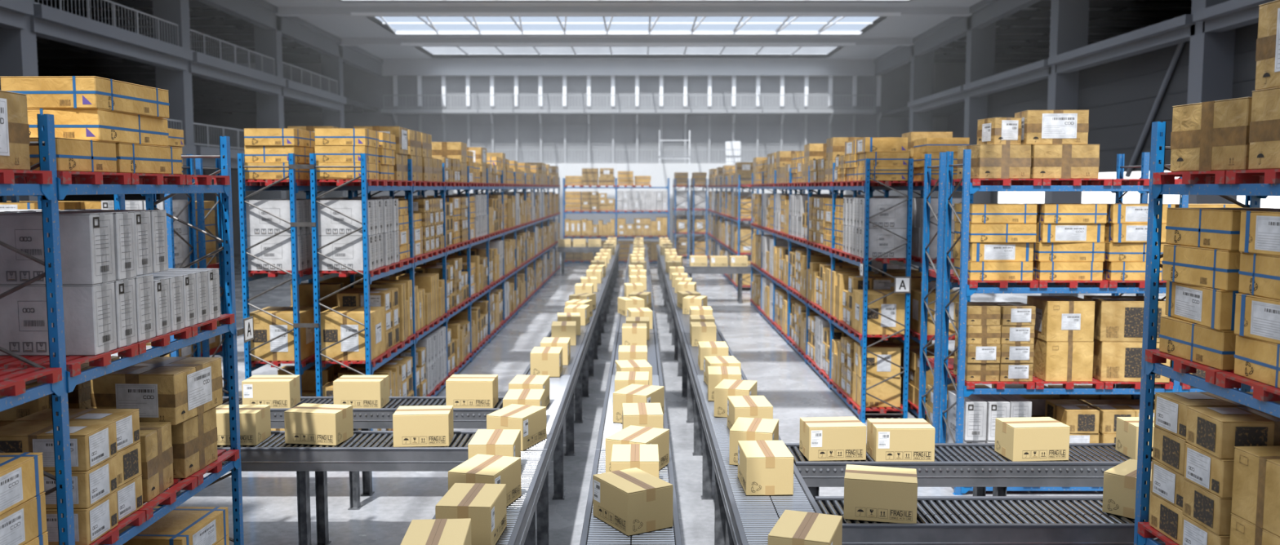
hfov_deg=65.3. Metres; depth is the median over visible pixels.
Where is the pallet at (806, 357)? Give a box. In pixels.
[804,355,814,365]
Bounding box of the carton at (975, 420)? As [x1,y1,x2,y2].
[946,390,986,440]
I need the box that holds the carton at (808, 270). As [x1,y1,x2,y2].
[807,269,809,300]
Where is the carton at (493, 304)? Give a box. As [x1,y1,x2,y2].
[492,302,494,312]
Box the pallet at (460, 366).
[457,360,465,370]
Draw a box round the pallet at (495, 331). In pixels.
[490,328,496,337]
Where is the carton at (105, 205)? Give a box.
[101,200,136,209]
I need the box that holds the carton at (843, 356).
[840,350,846,366]
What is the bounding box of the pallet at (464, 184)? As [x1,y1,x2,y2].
[462,182,469,186]
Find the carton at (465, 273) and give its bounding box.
[461,271,467,286]
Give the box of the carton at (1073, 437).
[1069,433,1099,443]
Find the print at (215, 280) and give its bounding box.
[210,272,219,314]
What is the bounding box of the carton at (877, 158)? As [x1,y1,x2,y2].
[856,151,909,167]
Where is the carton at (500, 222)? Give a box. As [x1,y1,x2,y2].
[499,221,502,230]
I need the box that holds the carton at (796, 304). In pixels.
[795,302,804,314]
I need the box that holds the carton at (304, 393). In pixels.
[302,390,315,395]
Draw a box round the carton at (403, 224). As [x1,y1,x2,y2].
[398,214,408,231]
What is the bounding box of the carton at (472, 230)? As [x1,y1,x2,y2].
[470,227,475,239]
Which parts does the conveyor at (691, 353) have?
rail, leg, leg, rail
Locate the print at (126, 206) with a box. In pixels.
[124,204,138,208]
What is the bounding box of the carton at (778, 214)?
[777,213,781,231]
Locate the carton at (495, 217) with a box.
[493,209,496,221]
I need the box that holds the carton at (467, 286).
[465,284,468,298]
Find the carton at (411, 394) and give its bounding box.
[407,391,413,396]
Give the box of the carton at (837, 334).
[822,327,850,344]
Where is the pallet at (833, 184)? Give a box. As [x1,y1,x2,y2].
[831,182,841,186]
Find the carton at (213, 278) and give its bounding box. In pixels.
[167,268,220,319]
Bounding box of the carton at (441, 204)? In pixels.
[438,198,443,211]
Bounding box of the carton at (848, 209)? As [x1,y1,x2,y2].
[846,197,850,226]
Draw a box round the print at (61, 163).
[30,158,102,169]
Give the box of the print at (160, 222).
[154,216,166,265]
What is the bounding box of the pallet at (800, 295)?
[799,293,806,302]
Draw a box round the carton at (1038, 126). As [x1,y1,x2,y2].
[1014,110,1088,144]
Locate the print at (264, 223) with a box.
[254,207,302,234]
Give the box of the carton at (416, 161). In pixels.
[407,155,422,181]
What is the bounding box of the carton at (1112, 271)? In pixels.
[1102,261,1164,280]
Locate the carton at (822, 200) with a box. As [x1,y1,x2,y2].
[819,197,843,209]
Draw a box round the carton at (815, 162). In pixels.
[813,159,817,171]
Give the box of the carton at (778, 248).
[777,247,779,279]
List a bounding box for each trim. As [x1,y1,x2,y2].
[391,75,398,126]
[417,75,422,133]
[440,75,446,142]
[465,75,470,147]
[489,75,494,152]
[514,75,518,163]
[537,75,542,161]
[562,75,566,163]
[586,75,591,163]
[611,75,614,163]
[635,75,639,163]
[659,75,662,163]
[683,75,687,163]
[707,75,711,163]
[731,75,736,142]
[755,75,759,157]
[779,75,784,151]
[804,75,808,145]
[827,75,833,138]
[852,75,857,137]
[875,75,882,137]
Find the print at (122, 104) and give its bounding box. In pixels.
[59,95,149,113]
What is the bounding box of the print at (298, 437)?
[293,432,342,443]
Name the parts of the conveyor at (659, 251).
leg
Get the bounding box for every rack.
[0,114,244,544]
[0,154,200,357]
[10,158,228,396]
[37,194,125,358]
[237,153,527,396]
[288,153,559,431]
[562,177,669,264]
[672,178,688,258]
[689,178,706,256]
[707,174,759,288]
[750,158,913,422]
[782,168,973,417]
[918,152,1150,443]
[938,149,1253,495]
[1133,121,1279,544]
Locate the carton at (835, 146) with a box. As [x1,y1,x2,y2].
[826,137,870,160]
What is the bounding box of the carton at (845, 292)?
[842,289,848,308]
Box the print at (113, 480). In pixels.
[111,477,116,490]
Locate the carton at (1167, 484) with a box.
[1151,459,1184,510]
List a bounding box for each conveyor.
[146,396,504,510]
[217,431,476,544]
[432,449,547,544]
[501,374,573,544]
[523,333,588,456]
[549,306,598,397]
[557,246,602,275]
[573,288,604,359]
[579,449,682,544]
[584,274,608,333]
[595,374,671,451]
[599,249,617,287]
[601,244,619,278]
[605,264,613,314]
[607,256,615,299]
[608,333,662,376]
[615,306,657,343]
[620,288,653,316]
[622,274,651,294]
[625,264,649,282]
[626,256,648,266]
[628,249,648,257]
[629,244,647,250]
[656,244,674,278]
[657,249,678,287]
[659,256,683,299]
[662,264,688,314]
[665,274,693,333]
[668,288,698,359]
[674,306,721,397]
[681,333,744,456]
[684,265,760,303]
[693,374,781,544]
[715,449,822,544]
[785,443,1152,500]
[814,496,1165,544]
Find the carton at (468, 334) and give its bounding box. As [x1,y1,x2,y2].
[466,332,470,344]
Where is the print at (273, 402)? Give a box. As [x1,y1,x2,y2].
[249,398,293,407]
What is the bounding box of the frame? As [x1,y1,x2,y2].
[658,130,689,163]
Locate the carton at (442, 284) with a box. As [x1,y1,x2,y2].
[439,279,444,314]
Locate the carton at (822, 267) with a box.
[819,264,858,279]
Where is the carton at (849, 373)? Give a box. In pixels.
[846,367,853,384]
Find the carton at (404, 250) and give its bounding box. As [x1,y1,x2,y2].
[399,243,409,260]
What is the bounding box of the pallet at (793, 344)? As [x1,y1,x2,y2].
[792,342,799,351]
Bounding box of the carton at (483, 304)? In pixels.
[471,300,488,314]
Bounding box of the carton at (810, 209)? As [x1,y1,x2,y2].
[808,208,813,219]
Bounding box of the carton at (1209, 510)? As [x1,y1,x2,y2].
[1182,479,1231,535]
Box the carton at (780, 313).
[779,310,782,328]
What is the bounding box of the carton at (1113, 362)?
[1092,338,1170,382]
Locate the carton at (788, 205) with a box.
[786,204,789,234]
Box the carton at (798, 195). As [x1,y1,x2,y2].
[797,195,799,216]
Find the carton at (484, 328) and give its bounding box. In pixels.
[482,325,485,339]
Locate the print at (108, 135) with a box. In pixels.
[29,128,149,142]
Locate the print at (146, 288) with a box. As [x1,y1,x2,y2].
[139,281,153,333]
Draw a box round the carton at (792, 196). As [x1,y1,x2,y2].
[791,195,793,215]
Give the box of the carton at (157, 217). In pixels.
[63,209,168,272]
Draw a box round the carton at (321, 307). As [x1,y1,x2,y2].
[290,306,336,310]
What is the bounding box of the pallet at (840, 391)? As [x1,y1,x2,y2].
[837,388,852,403]
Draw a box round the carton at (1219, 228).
[1165,207,1279,250]
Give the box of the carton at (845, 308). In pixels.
[843,306,847,323]
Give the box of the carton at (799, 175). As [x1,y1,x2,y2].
[796,172,802,182]
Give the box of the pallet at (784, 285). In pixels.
[782,282,787,289]
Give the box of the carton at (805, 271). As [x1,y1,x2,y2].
[803,270,806,297]
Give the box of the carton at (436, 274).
[395,273,439,319]
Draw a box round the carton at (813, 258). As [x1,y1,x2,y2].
[801,255,838,296]
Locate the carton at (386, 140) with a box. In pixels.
[377,132,395,150]
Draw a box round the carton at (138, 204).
[124,200,157,209]
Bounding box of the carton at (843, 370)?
[840,364,846,379]
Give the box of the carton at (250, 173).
[244,162,310,180]
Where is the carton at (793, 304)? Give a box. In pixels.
[791,303,795,316]
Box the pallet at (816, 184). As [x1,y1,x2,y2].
[814,182,822,186]
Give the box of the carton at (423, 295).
[417,288,425,328]
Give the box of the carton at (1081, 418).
[1044,399,1099,433]
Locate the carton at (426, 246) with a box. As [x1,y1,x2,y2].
[422,239,430,253]
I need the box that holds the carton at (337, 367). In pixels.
[305,358,352,374]
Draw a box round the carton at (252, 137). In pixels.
[244,128,314,147]
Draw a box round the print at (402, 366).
[383,362,407,377]
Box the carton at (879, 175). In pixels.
[855,166,907,181]
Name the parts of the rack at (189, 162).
upright post, upright post, upright post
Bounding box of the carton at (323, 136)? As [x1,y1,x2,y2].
[314,128,378,147]
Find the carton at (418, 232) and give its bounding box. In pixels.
[408,226,422,242]
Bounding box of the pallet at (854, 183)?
[851,181,907,186]
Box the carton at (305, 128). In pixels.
[287,126,344,132]
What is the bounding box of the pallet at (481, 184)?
[476,182,483,186]
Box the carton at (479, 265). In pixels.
[479,265,480,290]
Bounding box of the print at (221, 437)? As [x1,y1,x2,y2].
[217,432,261,442]
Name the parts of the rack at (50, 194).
upright post, upright post, upright post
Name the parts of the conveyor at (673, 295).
rail, leg, leg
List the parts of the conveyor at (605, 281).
leg, rail, leg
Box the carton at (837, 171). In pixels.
[833,168,839,182]
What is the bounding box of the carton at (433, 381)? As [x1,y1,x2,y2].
[431,362,435,391]
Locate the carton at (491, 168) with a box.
[489,164,492,173]
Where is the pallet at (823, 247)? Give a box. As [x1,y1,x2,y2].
[821,245,831,252]
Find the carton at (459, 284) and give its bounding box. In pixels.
[457,280,462,293]
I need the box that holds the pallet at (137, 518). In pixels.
[88,511,146,544]
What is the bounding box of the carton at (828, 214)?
[824,209,834,222]
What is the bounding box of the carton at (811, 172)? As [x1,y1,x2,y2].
[809,171,813,182]
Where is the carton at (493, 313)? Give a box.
[491,311,494,322]
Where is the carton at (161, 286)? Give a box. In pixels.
[153,278,171,336]
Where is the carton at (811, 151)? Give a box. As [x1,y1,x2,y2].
[804,143,826,164]
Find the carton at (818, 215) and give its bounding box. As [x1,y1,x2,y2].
[816,208,820,221]
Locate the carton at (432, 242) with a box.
[429,237,435,252]
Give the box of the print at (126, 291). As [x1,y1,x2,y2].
[119,283,134,339]
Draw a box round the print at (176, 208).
[145,204,181,234]
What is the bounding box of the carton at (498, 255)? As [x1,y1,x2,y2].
[497,253,499,279]
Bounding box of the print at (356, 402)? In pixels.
[342,398,383,407]
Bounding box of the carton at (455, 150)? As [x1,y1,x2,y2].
[431,142,466,163]
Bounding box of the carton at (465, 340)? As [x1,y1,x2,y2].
[463,334,467,348]
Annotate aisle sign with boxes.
[236,315,253,342]
[858,262,863,276]
[884,276,911,293]
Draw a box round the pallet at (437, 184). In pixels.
[435,182,445,186]
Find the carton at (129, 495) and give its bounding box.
[115,475,142,522]
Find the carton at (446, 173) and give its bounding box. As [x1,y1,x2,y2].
[442,169,448,182]
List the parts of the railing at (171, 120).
handrail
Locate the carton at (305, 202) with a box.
[302,200,309,234]
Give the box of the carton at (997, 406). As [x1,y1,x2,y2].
[974,394,1010,440]
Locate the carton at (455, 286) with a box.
[453,282,457,295]
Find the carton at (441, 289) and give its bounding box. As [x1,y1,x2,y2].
[439,287,443,316]
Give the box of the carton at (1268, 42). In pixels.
[1254,0,1279,90]
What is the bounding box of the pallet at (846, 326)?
[839,321,852,332]
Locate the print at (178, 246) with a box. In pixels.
[173,242,182,268]
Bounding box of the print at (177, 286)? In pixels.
[172,281,182,324]
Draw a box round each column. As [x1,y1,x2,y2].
[0,0,38,201]
[152,0,196,201]
[253,15,288,278]
[320,44,346,197]
[909,45,934,197]
[964,14,995,203]
[1040,0,1088,297]
[1186,0,1237,204]
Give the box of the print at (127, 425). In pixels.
[75,413,139,441]
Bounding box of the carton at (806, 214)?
[805,213,807,226]
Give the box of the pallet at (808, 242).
[806,240,815,247]
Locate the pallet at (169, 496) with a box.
[137,476,197,520]
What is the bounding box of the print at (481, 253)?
[470,250,493,258]
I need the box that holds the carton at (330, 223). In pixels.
[317,200,373,235]
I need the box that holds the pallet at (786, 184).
[782,182,788,186]
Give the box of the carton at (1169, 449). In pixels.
[1152,425,1186,475]
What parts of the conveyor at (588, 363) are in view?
leg, leg, rail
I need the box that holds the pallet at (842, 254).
[840,251,851,259]
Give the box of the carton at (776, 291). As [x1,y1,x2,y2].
[774,288,786,308]
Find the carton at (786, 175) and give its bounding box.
[784,173,787,182]
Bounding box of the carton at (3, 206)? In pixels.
[0,202,64,210]
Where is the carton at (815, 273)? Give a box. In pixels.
[812,271,819,303]
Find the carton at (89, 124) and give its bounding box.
[26,108,168,146]
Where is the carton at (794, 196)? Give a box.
[793,195,795,215]
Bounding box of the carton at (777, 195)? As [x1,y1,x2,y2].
[776,194,778,212]
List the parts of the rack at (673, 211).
upright post, upright post, upright post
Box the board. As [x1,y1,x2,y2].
[725,136,740,163]
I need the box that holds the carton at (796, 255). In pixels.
[795,250,816,261]
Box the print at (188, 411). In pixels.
[159,398,217,421]
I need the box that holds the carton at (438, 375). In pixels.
[436,357,440,385]
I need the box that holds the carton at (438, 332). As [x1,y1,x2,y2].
[429,330,440,359]
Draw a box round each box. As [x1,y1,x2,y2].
[215,404,271,445]
[241,375,300,408]
[284,403,353,445]
[333,375,389,408]
[392,405,453,447]
[400,518,471,544]
[435,483,506,544]
[445,374,497,408]
[448,453,521,506]
[467,429,520,459]
[486,404,546,451]
[502,389,545,408]
[508,374,550,407]
[530,346,562,377]
[540,337,570,365]
[551,321,576,346]
[557,239,571,247]
[557,312,580,335]
[564,299,592,317]
[564,304,589,325]
[568,293,595,310]
[573,239,586,247]
[574,283,593,293]
[580,276,597,292]
[586,269,601,283]
[588,239,601,247]
[588,265,605,277]
[591,260,604,265]
[592,467,673,536]
[594,256,607,267]
[595,253,608,263]
[600,248,611,259]
[602,245,614,255]
[603,243,613,246]
[605,240,615,248]
[605,425,669,472]
[607,237,617,245]
[610,444,659,478]
[613,383,664,422]
[614,371,648,391]
[615,360,652,385]
[617,297,644,316]
[617,345,647,361]
[622,323,646,345]
[622,403,663,429]
[624,283,643,297]
[626,307,652,328]
[626,316,649,340]
[628,265,643,277]
[628,292,651,308]
[629,253,643,265]
[629,275,646,290]
[631,257,644,262]
[631,261,646,271]
[631,269,646,276]
[632,251,644,257]
[633,240,643,242]
[633,242,644,248]
[633,244,643,248]
[633,248,644,257]
[634,237,643,239]
[659,237,668,245]
[660,240,671,245]
[660,245,672,255]
[662,243,672,246]
[664,248,675,258]
[665,252,676,261]
[665,261,680,273]
[668,256,682,266]
[669,266,684,279]
[671,273,687,287]
[675,277,692,293]
[677,282,696,291]
[677,291,701,309]
[682,295,706,314]
[688,255,706,266]
[689,306,712,315]
[689,315,715,330]
[689,321,716,346]
[697,341,728,370]
[703,355,741,385]
[707,366,741,400]
[709,256,728,266]
[714,379,757,417]
[727,395,773,429]
[728,255,747,266]
[728,417,778,465]
[737,440,793,495]
[768,510,842,544]
[799,417,866,461]
[843,464,917,523]
[866,418,935,461]
[994,417,1070,461]
[1102,458,1151,522]
[1115,417,1154,460]
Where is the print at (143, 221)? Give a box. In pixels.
[136,214,150,267]
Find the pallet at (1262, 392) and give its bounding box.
[1215,372,1279,401]
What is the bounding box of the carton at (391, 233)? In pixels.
[388,231,393,263]
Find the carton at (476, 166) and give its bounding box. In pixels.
[473,162,479,173]
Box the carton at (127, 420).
[13,408,140,452]
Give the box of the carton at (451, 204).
[448,202,453,217]
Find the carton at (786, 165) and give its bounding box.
[785,164,787,173]
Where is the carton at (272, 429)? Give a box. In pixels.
[271,428,284,431]
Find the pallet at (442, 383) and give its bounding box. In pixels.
[437,376,448,389]
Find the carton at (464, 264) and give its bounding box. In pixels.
[461,262,475,275]
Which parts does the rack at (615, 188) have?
upright post, upright post, upright post, upright post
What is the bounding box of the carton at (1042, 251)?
[1032,241,1105,262]
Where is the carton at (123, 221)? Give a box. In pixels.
[13,211,136,279]
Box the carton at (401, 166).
[393,153,408,181]
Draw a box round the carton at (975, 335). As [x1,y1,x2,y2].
[955,320,1000,344]
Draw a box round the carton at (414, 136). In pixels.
[407,129,421,156]
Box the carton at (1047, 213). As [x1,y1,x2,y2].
[1022,203,1106,223]
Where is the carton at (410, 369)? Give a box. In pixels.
[389,356,413,377]
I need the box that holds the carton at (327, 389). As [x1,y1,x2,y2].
[322,382,333,396]
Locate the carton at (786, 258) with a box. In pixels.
[784,255,788,284]
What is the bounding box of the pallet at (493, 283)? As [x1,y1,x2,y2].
[489,281,495,288]
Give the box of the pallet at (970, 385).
[947,370,1035,389]
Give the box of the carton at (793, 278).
[792,276,795,289]
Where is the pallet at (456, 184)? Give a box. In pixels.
[454,182,462,186]
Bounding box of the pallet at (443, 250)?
[435,248,446,254]
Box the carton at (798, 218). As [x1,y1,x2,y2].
[797,216,799,237]
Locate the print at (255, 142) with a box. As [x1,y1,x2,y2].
[252,138,308,146]
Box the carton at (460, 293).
[458,291,462,303]
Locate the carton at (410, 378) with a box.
[407,373,413,394]
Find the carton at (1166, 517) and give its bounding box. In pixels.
[1149,493,1183,544]
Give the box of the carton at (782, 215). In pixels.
[780,213,784,222]
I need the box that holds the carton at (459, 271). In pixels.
[457,269,461,281]
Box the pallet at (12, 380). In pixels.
[0,368,62,395]
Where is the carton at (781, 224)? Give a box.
[780,222,783,232]
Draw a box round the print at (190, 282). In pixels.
[186,277,195,320]
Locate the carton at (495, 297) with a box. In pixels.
[493,295,498,327]
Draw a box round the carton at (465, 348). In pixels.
[463,346,466,358]
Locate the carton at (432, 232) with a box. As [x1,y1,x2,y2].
[429,225,435,239]
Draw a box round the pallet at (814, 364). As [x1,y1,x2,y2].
[812,362,822,373]
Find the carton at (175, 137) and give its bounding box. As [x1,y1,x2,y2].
[168,128,184,146]
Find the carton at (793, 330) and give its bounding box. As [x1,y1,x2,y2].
[791,327,795,341]
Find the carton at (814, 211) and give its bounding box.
[812,208,817,220]
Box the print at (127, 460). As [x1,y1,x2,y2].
[116,448,138,483]
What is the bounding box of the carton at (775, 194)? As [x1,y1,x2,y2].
[774,194,776,212]
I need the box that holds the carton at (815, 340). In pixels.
[814,339,816,363]
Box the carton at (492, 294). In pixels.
[485,293,493,302]
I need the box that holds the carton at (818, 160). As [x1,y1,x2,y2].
[817,159,820,170]
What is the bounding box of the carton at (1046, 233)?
[1035,222,1105,242]
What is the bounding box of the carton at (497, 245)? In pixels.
[471,241,501,260]
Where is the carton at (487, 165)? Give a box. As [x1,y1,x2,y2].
[486,164,489,173]
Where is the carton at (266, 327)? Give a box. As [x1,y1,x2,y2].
[249,306,315,361]
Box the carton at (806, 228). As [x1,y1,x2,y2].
[804,226,807,239]
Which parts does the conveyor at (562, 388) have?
leg, rail, leg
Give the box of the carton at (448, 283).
[446,280,450,297]
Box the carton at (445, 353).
[443,351,447,378]
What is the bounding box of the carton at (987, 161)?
[956,144,1031,179]
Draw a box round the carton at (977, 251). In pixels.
[952,240,1033,262]
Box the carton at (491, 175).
[489,173,492,183]
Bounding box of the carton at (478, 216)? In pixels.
[478,216,479,236]
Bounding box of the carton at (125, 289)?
[113,277,137,348]
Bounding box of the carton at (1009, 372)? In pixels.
[999,362,1033,382]
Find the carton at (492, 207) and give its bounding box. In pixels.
[492,207,493,232]
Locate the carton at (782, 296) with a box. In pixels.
[778,293,795,311]
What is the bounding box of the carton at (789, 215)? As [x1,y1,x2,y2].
[789,214,791,235]
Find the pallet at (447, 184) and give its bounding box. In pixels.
[445,182,454,186]
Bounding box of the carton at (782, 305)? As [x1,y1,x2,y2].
[782,305,783,331]
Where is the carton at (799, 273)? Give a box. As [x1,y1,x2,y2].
[798,271,800,282]
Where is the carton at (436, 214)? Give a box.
[433,211,439,224]
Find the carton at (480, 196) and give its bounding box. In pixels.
[479,195,481,215]
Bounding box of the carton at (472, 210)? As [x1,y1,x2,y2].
[467,207,475,218]
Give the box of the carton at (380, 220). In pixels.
[377,200,383,234]
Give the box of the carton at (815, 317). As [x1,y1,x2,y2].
[814,315,822,340]
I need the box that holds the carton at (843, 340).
[840,337,874,353]
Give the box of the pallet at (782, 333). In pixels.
[781,330,786,338]
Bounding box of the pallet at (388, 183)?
[385,180,399,186]
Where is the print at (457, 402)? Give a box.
[453,399,494,406]
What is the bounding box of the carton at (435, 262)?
[428,258,457,271]
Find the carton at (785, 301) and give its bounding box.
[784,300,799,333]
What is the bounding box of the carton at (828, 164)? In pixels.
[824,160,835,182]
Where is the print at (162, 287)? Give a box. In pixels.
[157,282,168,329]
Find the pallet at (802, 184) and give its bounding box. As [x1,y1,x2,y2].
[800,182,807,186]
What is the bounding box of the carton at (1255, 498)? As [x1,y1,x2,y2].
[1231,445,1279,537]
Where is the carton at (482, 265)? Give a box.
[479,264,483,290]
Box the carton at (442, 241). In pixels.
[439,235,444,248]
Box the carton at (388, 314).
[384,309,392,331]
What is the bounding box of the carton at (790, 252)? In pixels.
[789,251,795,264]
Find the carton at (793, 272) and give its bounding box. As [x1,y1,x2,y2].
[791,264,795,278]
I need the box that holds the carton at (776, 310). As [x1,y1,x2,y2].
[774,306,779,325]
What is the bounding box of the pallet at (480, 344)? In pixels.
[478,340,484,349]
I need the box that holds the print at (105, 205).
[102,202,114,208]
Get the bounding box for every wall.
[34,0,363,169]
[57,194,160,201]
[193,46,1029,163]
[195,163,938,253]
[881,101,964,117]
[906,0,1191,63]
[946,107,998,203]
[986,79,1048,118]
[1077,40,1190,173]
[1231,22,1258,98]
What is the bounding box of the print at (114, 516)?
[111,513,117,526]
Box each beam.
[0,0,34,29]
[30,4,192,71]
[182,144,195,165]
[188,51,285,94]
[193,146,244,168]
[196,0,382,75]
[275,7,972,16]
[281,80,346,111]
[338,38,914,45]
[382,59,875,75]
[874,0,1042,75]
[907,85,966,112]
[963,59,1051,97]
[1048,14,1195,73]
[1192,0,1276,32]
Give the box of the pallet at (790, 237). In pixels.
[787,235,794,239]
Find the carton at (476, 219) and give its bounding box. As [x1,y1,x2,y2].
[474,216,478,237]
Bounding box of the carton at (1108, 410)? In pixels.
[1079,400,1135,433]
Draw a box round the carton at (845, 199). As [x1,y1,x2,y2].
[843,197,847,225]
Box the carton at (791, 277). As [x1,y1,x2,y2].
[790,275,792,288]
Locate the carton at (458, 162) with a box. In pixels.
[456,159,460,171]
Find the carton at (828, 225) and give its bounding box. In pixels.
[825,222,834,235]
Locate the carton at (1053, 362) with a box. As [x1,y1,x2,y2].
[1032,337,1093,382]
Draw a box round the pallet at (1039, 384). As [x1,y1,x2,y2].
[1032,375,1104,389]
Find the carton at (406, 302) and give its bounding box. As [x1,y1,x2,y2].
[405,300,408,337]
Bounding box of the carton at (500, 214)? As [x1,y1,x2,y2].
[499,212,502,221]
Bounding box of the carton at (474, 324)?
[474,324,475,348]
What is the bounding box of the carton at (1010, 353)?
[1000,343,1034,363]
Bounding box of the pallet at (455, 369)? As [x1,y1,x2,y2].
[448,367,457,377]
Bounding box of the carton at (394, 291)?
[346,288,398,309]
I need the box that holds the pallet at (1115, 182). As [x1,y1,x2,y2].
[1086,178,1182,186]
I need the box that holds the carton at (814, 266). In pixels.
[809,262,848,302]
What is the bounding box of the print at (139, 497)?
[137,495,142,507]
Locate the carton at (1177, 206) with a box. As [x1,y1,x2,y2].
[1174,204,1242,208]
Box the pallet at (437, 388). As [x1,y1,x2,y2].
[428,385,439,396]
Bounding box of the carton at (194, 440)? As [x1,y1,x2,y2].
[171,407,217,478]
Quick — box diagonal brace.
[1124,42,1185,177]
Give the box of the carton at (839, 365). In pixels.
[836,341,841,387]
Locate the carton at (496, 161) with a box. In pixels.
[486,156,501,166]
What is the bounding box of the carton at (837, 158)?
[835,155,839,168]
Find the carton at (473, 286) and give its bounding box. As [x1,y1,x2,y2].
[471,283,475,295]
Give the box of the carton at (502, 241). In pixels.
[489,240,503,258]
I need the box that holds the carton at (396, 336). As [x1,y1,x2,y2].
[392,324,399,346]
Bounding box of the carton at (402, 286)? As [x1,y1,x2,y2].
[353,283,406,342]
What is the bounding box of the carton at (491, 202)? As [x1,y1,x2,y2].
[488,198,494,209]
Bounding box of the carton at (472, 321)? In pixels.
[448,320,475,350]
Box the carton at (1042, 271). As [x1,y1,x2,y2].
[1032,260,1102,280]
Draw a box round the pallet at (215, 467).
[182,449,239,485]
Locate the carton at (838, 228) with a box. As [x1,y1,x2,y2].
[834,223,843,238]
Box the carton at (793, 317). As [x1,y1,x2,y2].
[791,315,795,329]
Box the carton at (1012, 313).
[987,302,1035,325]
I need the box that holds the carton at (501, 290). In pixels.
[491,288,502,301]
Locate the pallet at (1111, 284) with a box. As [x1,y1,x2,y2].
[1094,279,1166,288]
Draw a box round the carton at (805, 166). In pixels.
[802,163,809,182]
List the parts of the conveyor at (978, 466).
leg, rail, rail, leg, leg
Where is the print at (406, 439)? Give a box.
[403,435,450,444]
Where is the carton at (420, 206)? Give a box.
[398,199,429,213]
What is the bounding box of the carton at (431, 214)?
[429,212,433,225]
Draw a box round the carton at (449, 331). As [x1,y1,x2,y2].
[447,328,451,345]
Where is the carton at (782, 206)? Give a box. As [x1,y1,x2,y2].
[780,204,784,213]
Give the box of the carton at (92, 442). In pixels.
[0,420,117,471]
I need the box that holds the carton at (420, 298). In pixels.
[417,290,422,329]
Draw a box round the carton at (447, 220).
[443,217,449,232]
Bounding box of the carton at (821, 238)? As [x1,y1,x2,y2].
[819,232,825,244]
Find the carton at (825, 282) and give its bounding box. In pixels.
[824,267,858,311]
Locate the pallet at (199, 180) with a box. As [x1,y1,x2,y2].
[142,174,230,185]
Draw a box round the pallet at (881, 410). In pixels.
[848,398,902,414]
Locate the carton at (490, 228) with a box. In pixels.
[488,207,491,234]
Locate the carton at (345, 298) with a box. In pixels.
[337,290,391,312]
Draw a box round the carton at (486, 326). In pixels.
[485,324,488,336]
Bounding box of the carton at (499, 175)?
[497,174,500,183]
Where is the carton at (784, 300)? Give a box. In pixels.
[782,299,797,333]
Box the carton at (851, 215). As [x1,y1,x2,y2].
[849,197,896,226]
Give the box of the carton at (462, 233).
[459,230,465,242]
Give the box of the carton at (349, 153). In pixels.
[314,145,378,164]
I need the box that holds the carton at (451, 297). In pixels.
[449,293,454,309]
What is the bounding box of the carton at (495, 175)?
[494,174,497,183]
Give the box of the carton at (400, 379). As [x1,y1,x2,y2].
[399,374,401,396]
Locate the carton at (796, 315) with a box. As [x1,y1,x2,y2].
[794,312,798,324]
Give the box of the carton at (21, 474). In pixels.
[0,452,44,515]
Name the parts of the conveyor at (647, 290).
rail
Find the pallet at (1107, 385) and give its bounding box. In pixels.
[1092,377,1173,389]
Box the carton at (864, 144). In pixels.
[856,137,907,153]
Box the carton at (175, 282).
[152,275,184,332]
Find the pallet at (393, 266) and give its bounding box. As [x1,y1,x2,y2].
[386,262,401,271]
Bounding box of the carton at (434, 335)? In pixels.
[426,333,436,361]
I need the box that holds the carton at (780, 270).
[778,268,782,280]
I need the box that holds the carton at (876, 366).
[853,342,901,377]
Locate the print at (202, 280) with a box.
[198,275,208,317]
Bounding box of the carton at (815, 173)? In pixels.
[813,170,817,182]
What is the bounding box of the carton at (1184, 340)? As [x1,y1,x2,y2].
[1159,315,1236,370]
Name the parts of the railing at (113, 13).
handrail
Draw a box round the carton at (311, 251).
[310,233,312,267]
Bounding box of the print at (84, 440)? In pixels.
[0,426,116,455]
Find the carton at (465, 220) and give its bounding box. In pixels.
[464,218,467,230]
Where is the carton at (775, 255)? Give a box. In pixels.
[774,253,777,278]
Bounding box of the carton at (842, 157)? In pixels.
[840,155,844,168]
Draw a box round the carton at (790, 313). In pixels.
[790,313,791,326]
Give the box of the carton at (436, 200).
[413,198,439,211]
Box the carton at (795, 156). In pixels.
[791,153,798,163]
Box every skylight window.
[339,0,910,2]
[366,16,888,35]
[416,46,844,57]
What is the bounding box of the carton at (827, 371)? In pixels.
[825,359,829,377]
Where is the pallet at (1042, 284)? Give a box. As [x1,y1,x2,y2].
[1032,279,1107,288]
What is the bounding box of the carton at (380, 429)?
[379,428,387,431]
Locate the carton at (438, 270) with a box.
[408,266,448,281]
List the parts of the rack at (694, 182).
upright post, upright post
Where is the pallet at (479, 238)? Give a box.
[475,235,484,241]
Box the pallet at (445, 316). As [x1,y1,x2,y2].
[436,313,447,323]
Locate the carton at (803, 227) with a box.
[802,226,804,239]
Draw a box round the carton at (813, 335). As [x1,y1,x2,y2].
[812,333,814,346]
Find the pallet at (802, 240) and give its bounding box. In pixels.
[800,238,807,244]
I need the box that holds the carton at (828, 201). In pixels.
[825,198,831,210]
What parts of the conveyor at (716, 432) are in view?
rail, leg, leg, rail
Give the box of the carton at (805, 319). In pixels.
[803,318,808,353]
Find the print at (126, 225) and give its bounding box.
[119,218,133,271]
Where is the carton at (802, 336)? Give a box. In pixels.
[801,320,804,351]
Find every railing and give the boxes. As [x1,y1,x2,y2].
[34,0,178,45]
[164,118,182,129]
[190,29,275,75]
[193,122,244,150]
[282,62,337,94]
[382,94,875,109]
[486,149,804,163]
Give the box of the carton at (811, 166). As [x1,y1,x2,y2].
[808,160,813,171]
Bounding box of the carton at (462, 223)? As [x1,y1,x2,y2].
[459,219,465,231]
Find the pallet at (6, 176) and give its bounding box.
[0,169,52,184]
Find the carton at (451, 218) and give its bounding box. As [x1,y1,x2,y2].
[448,216,453,231]

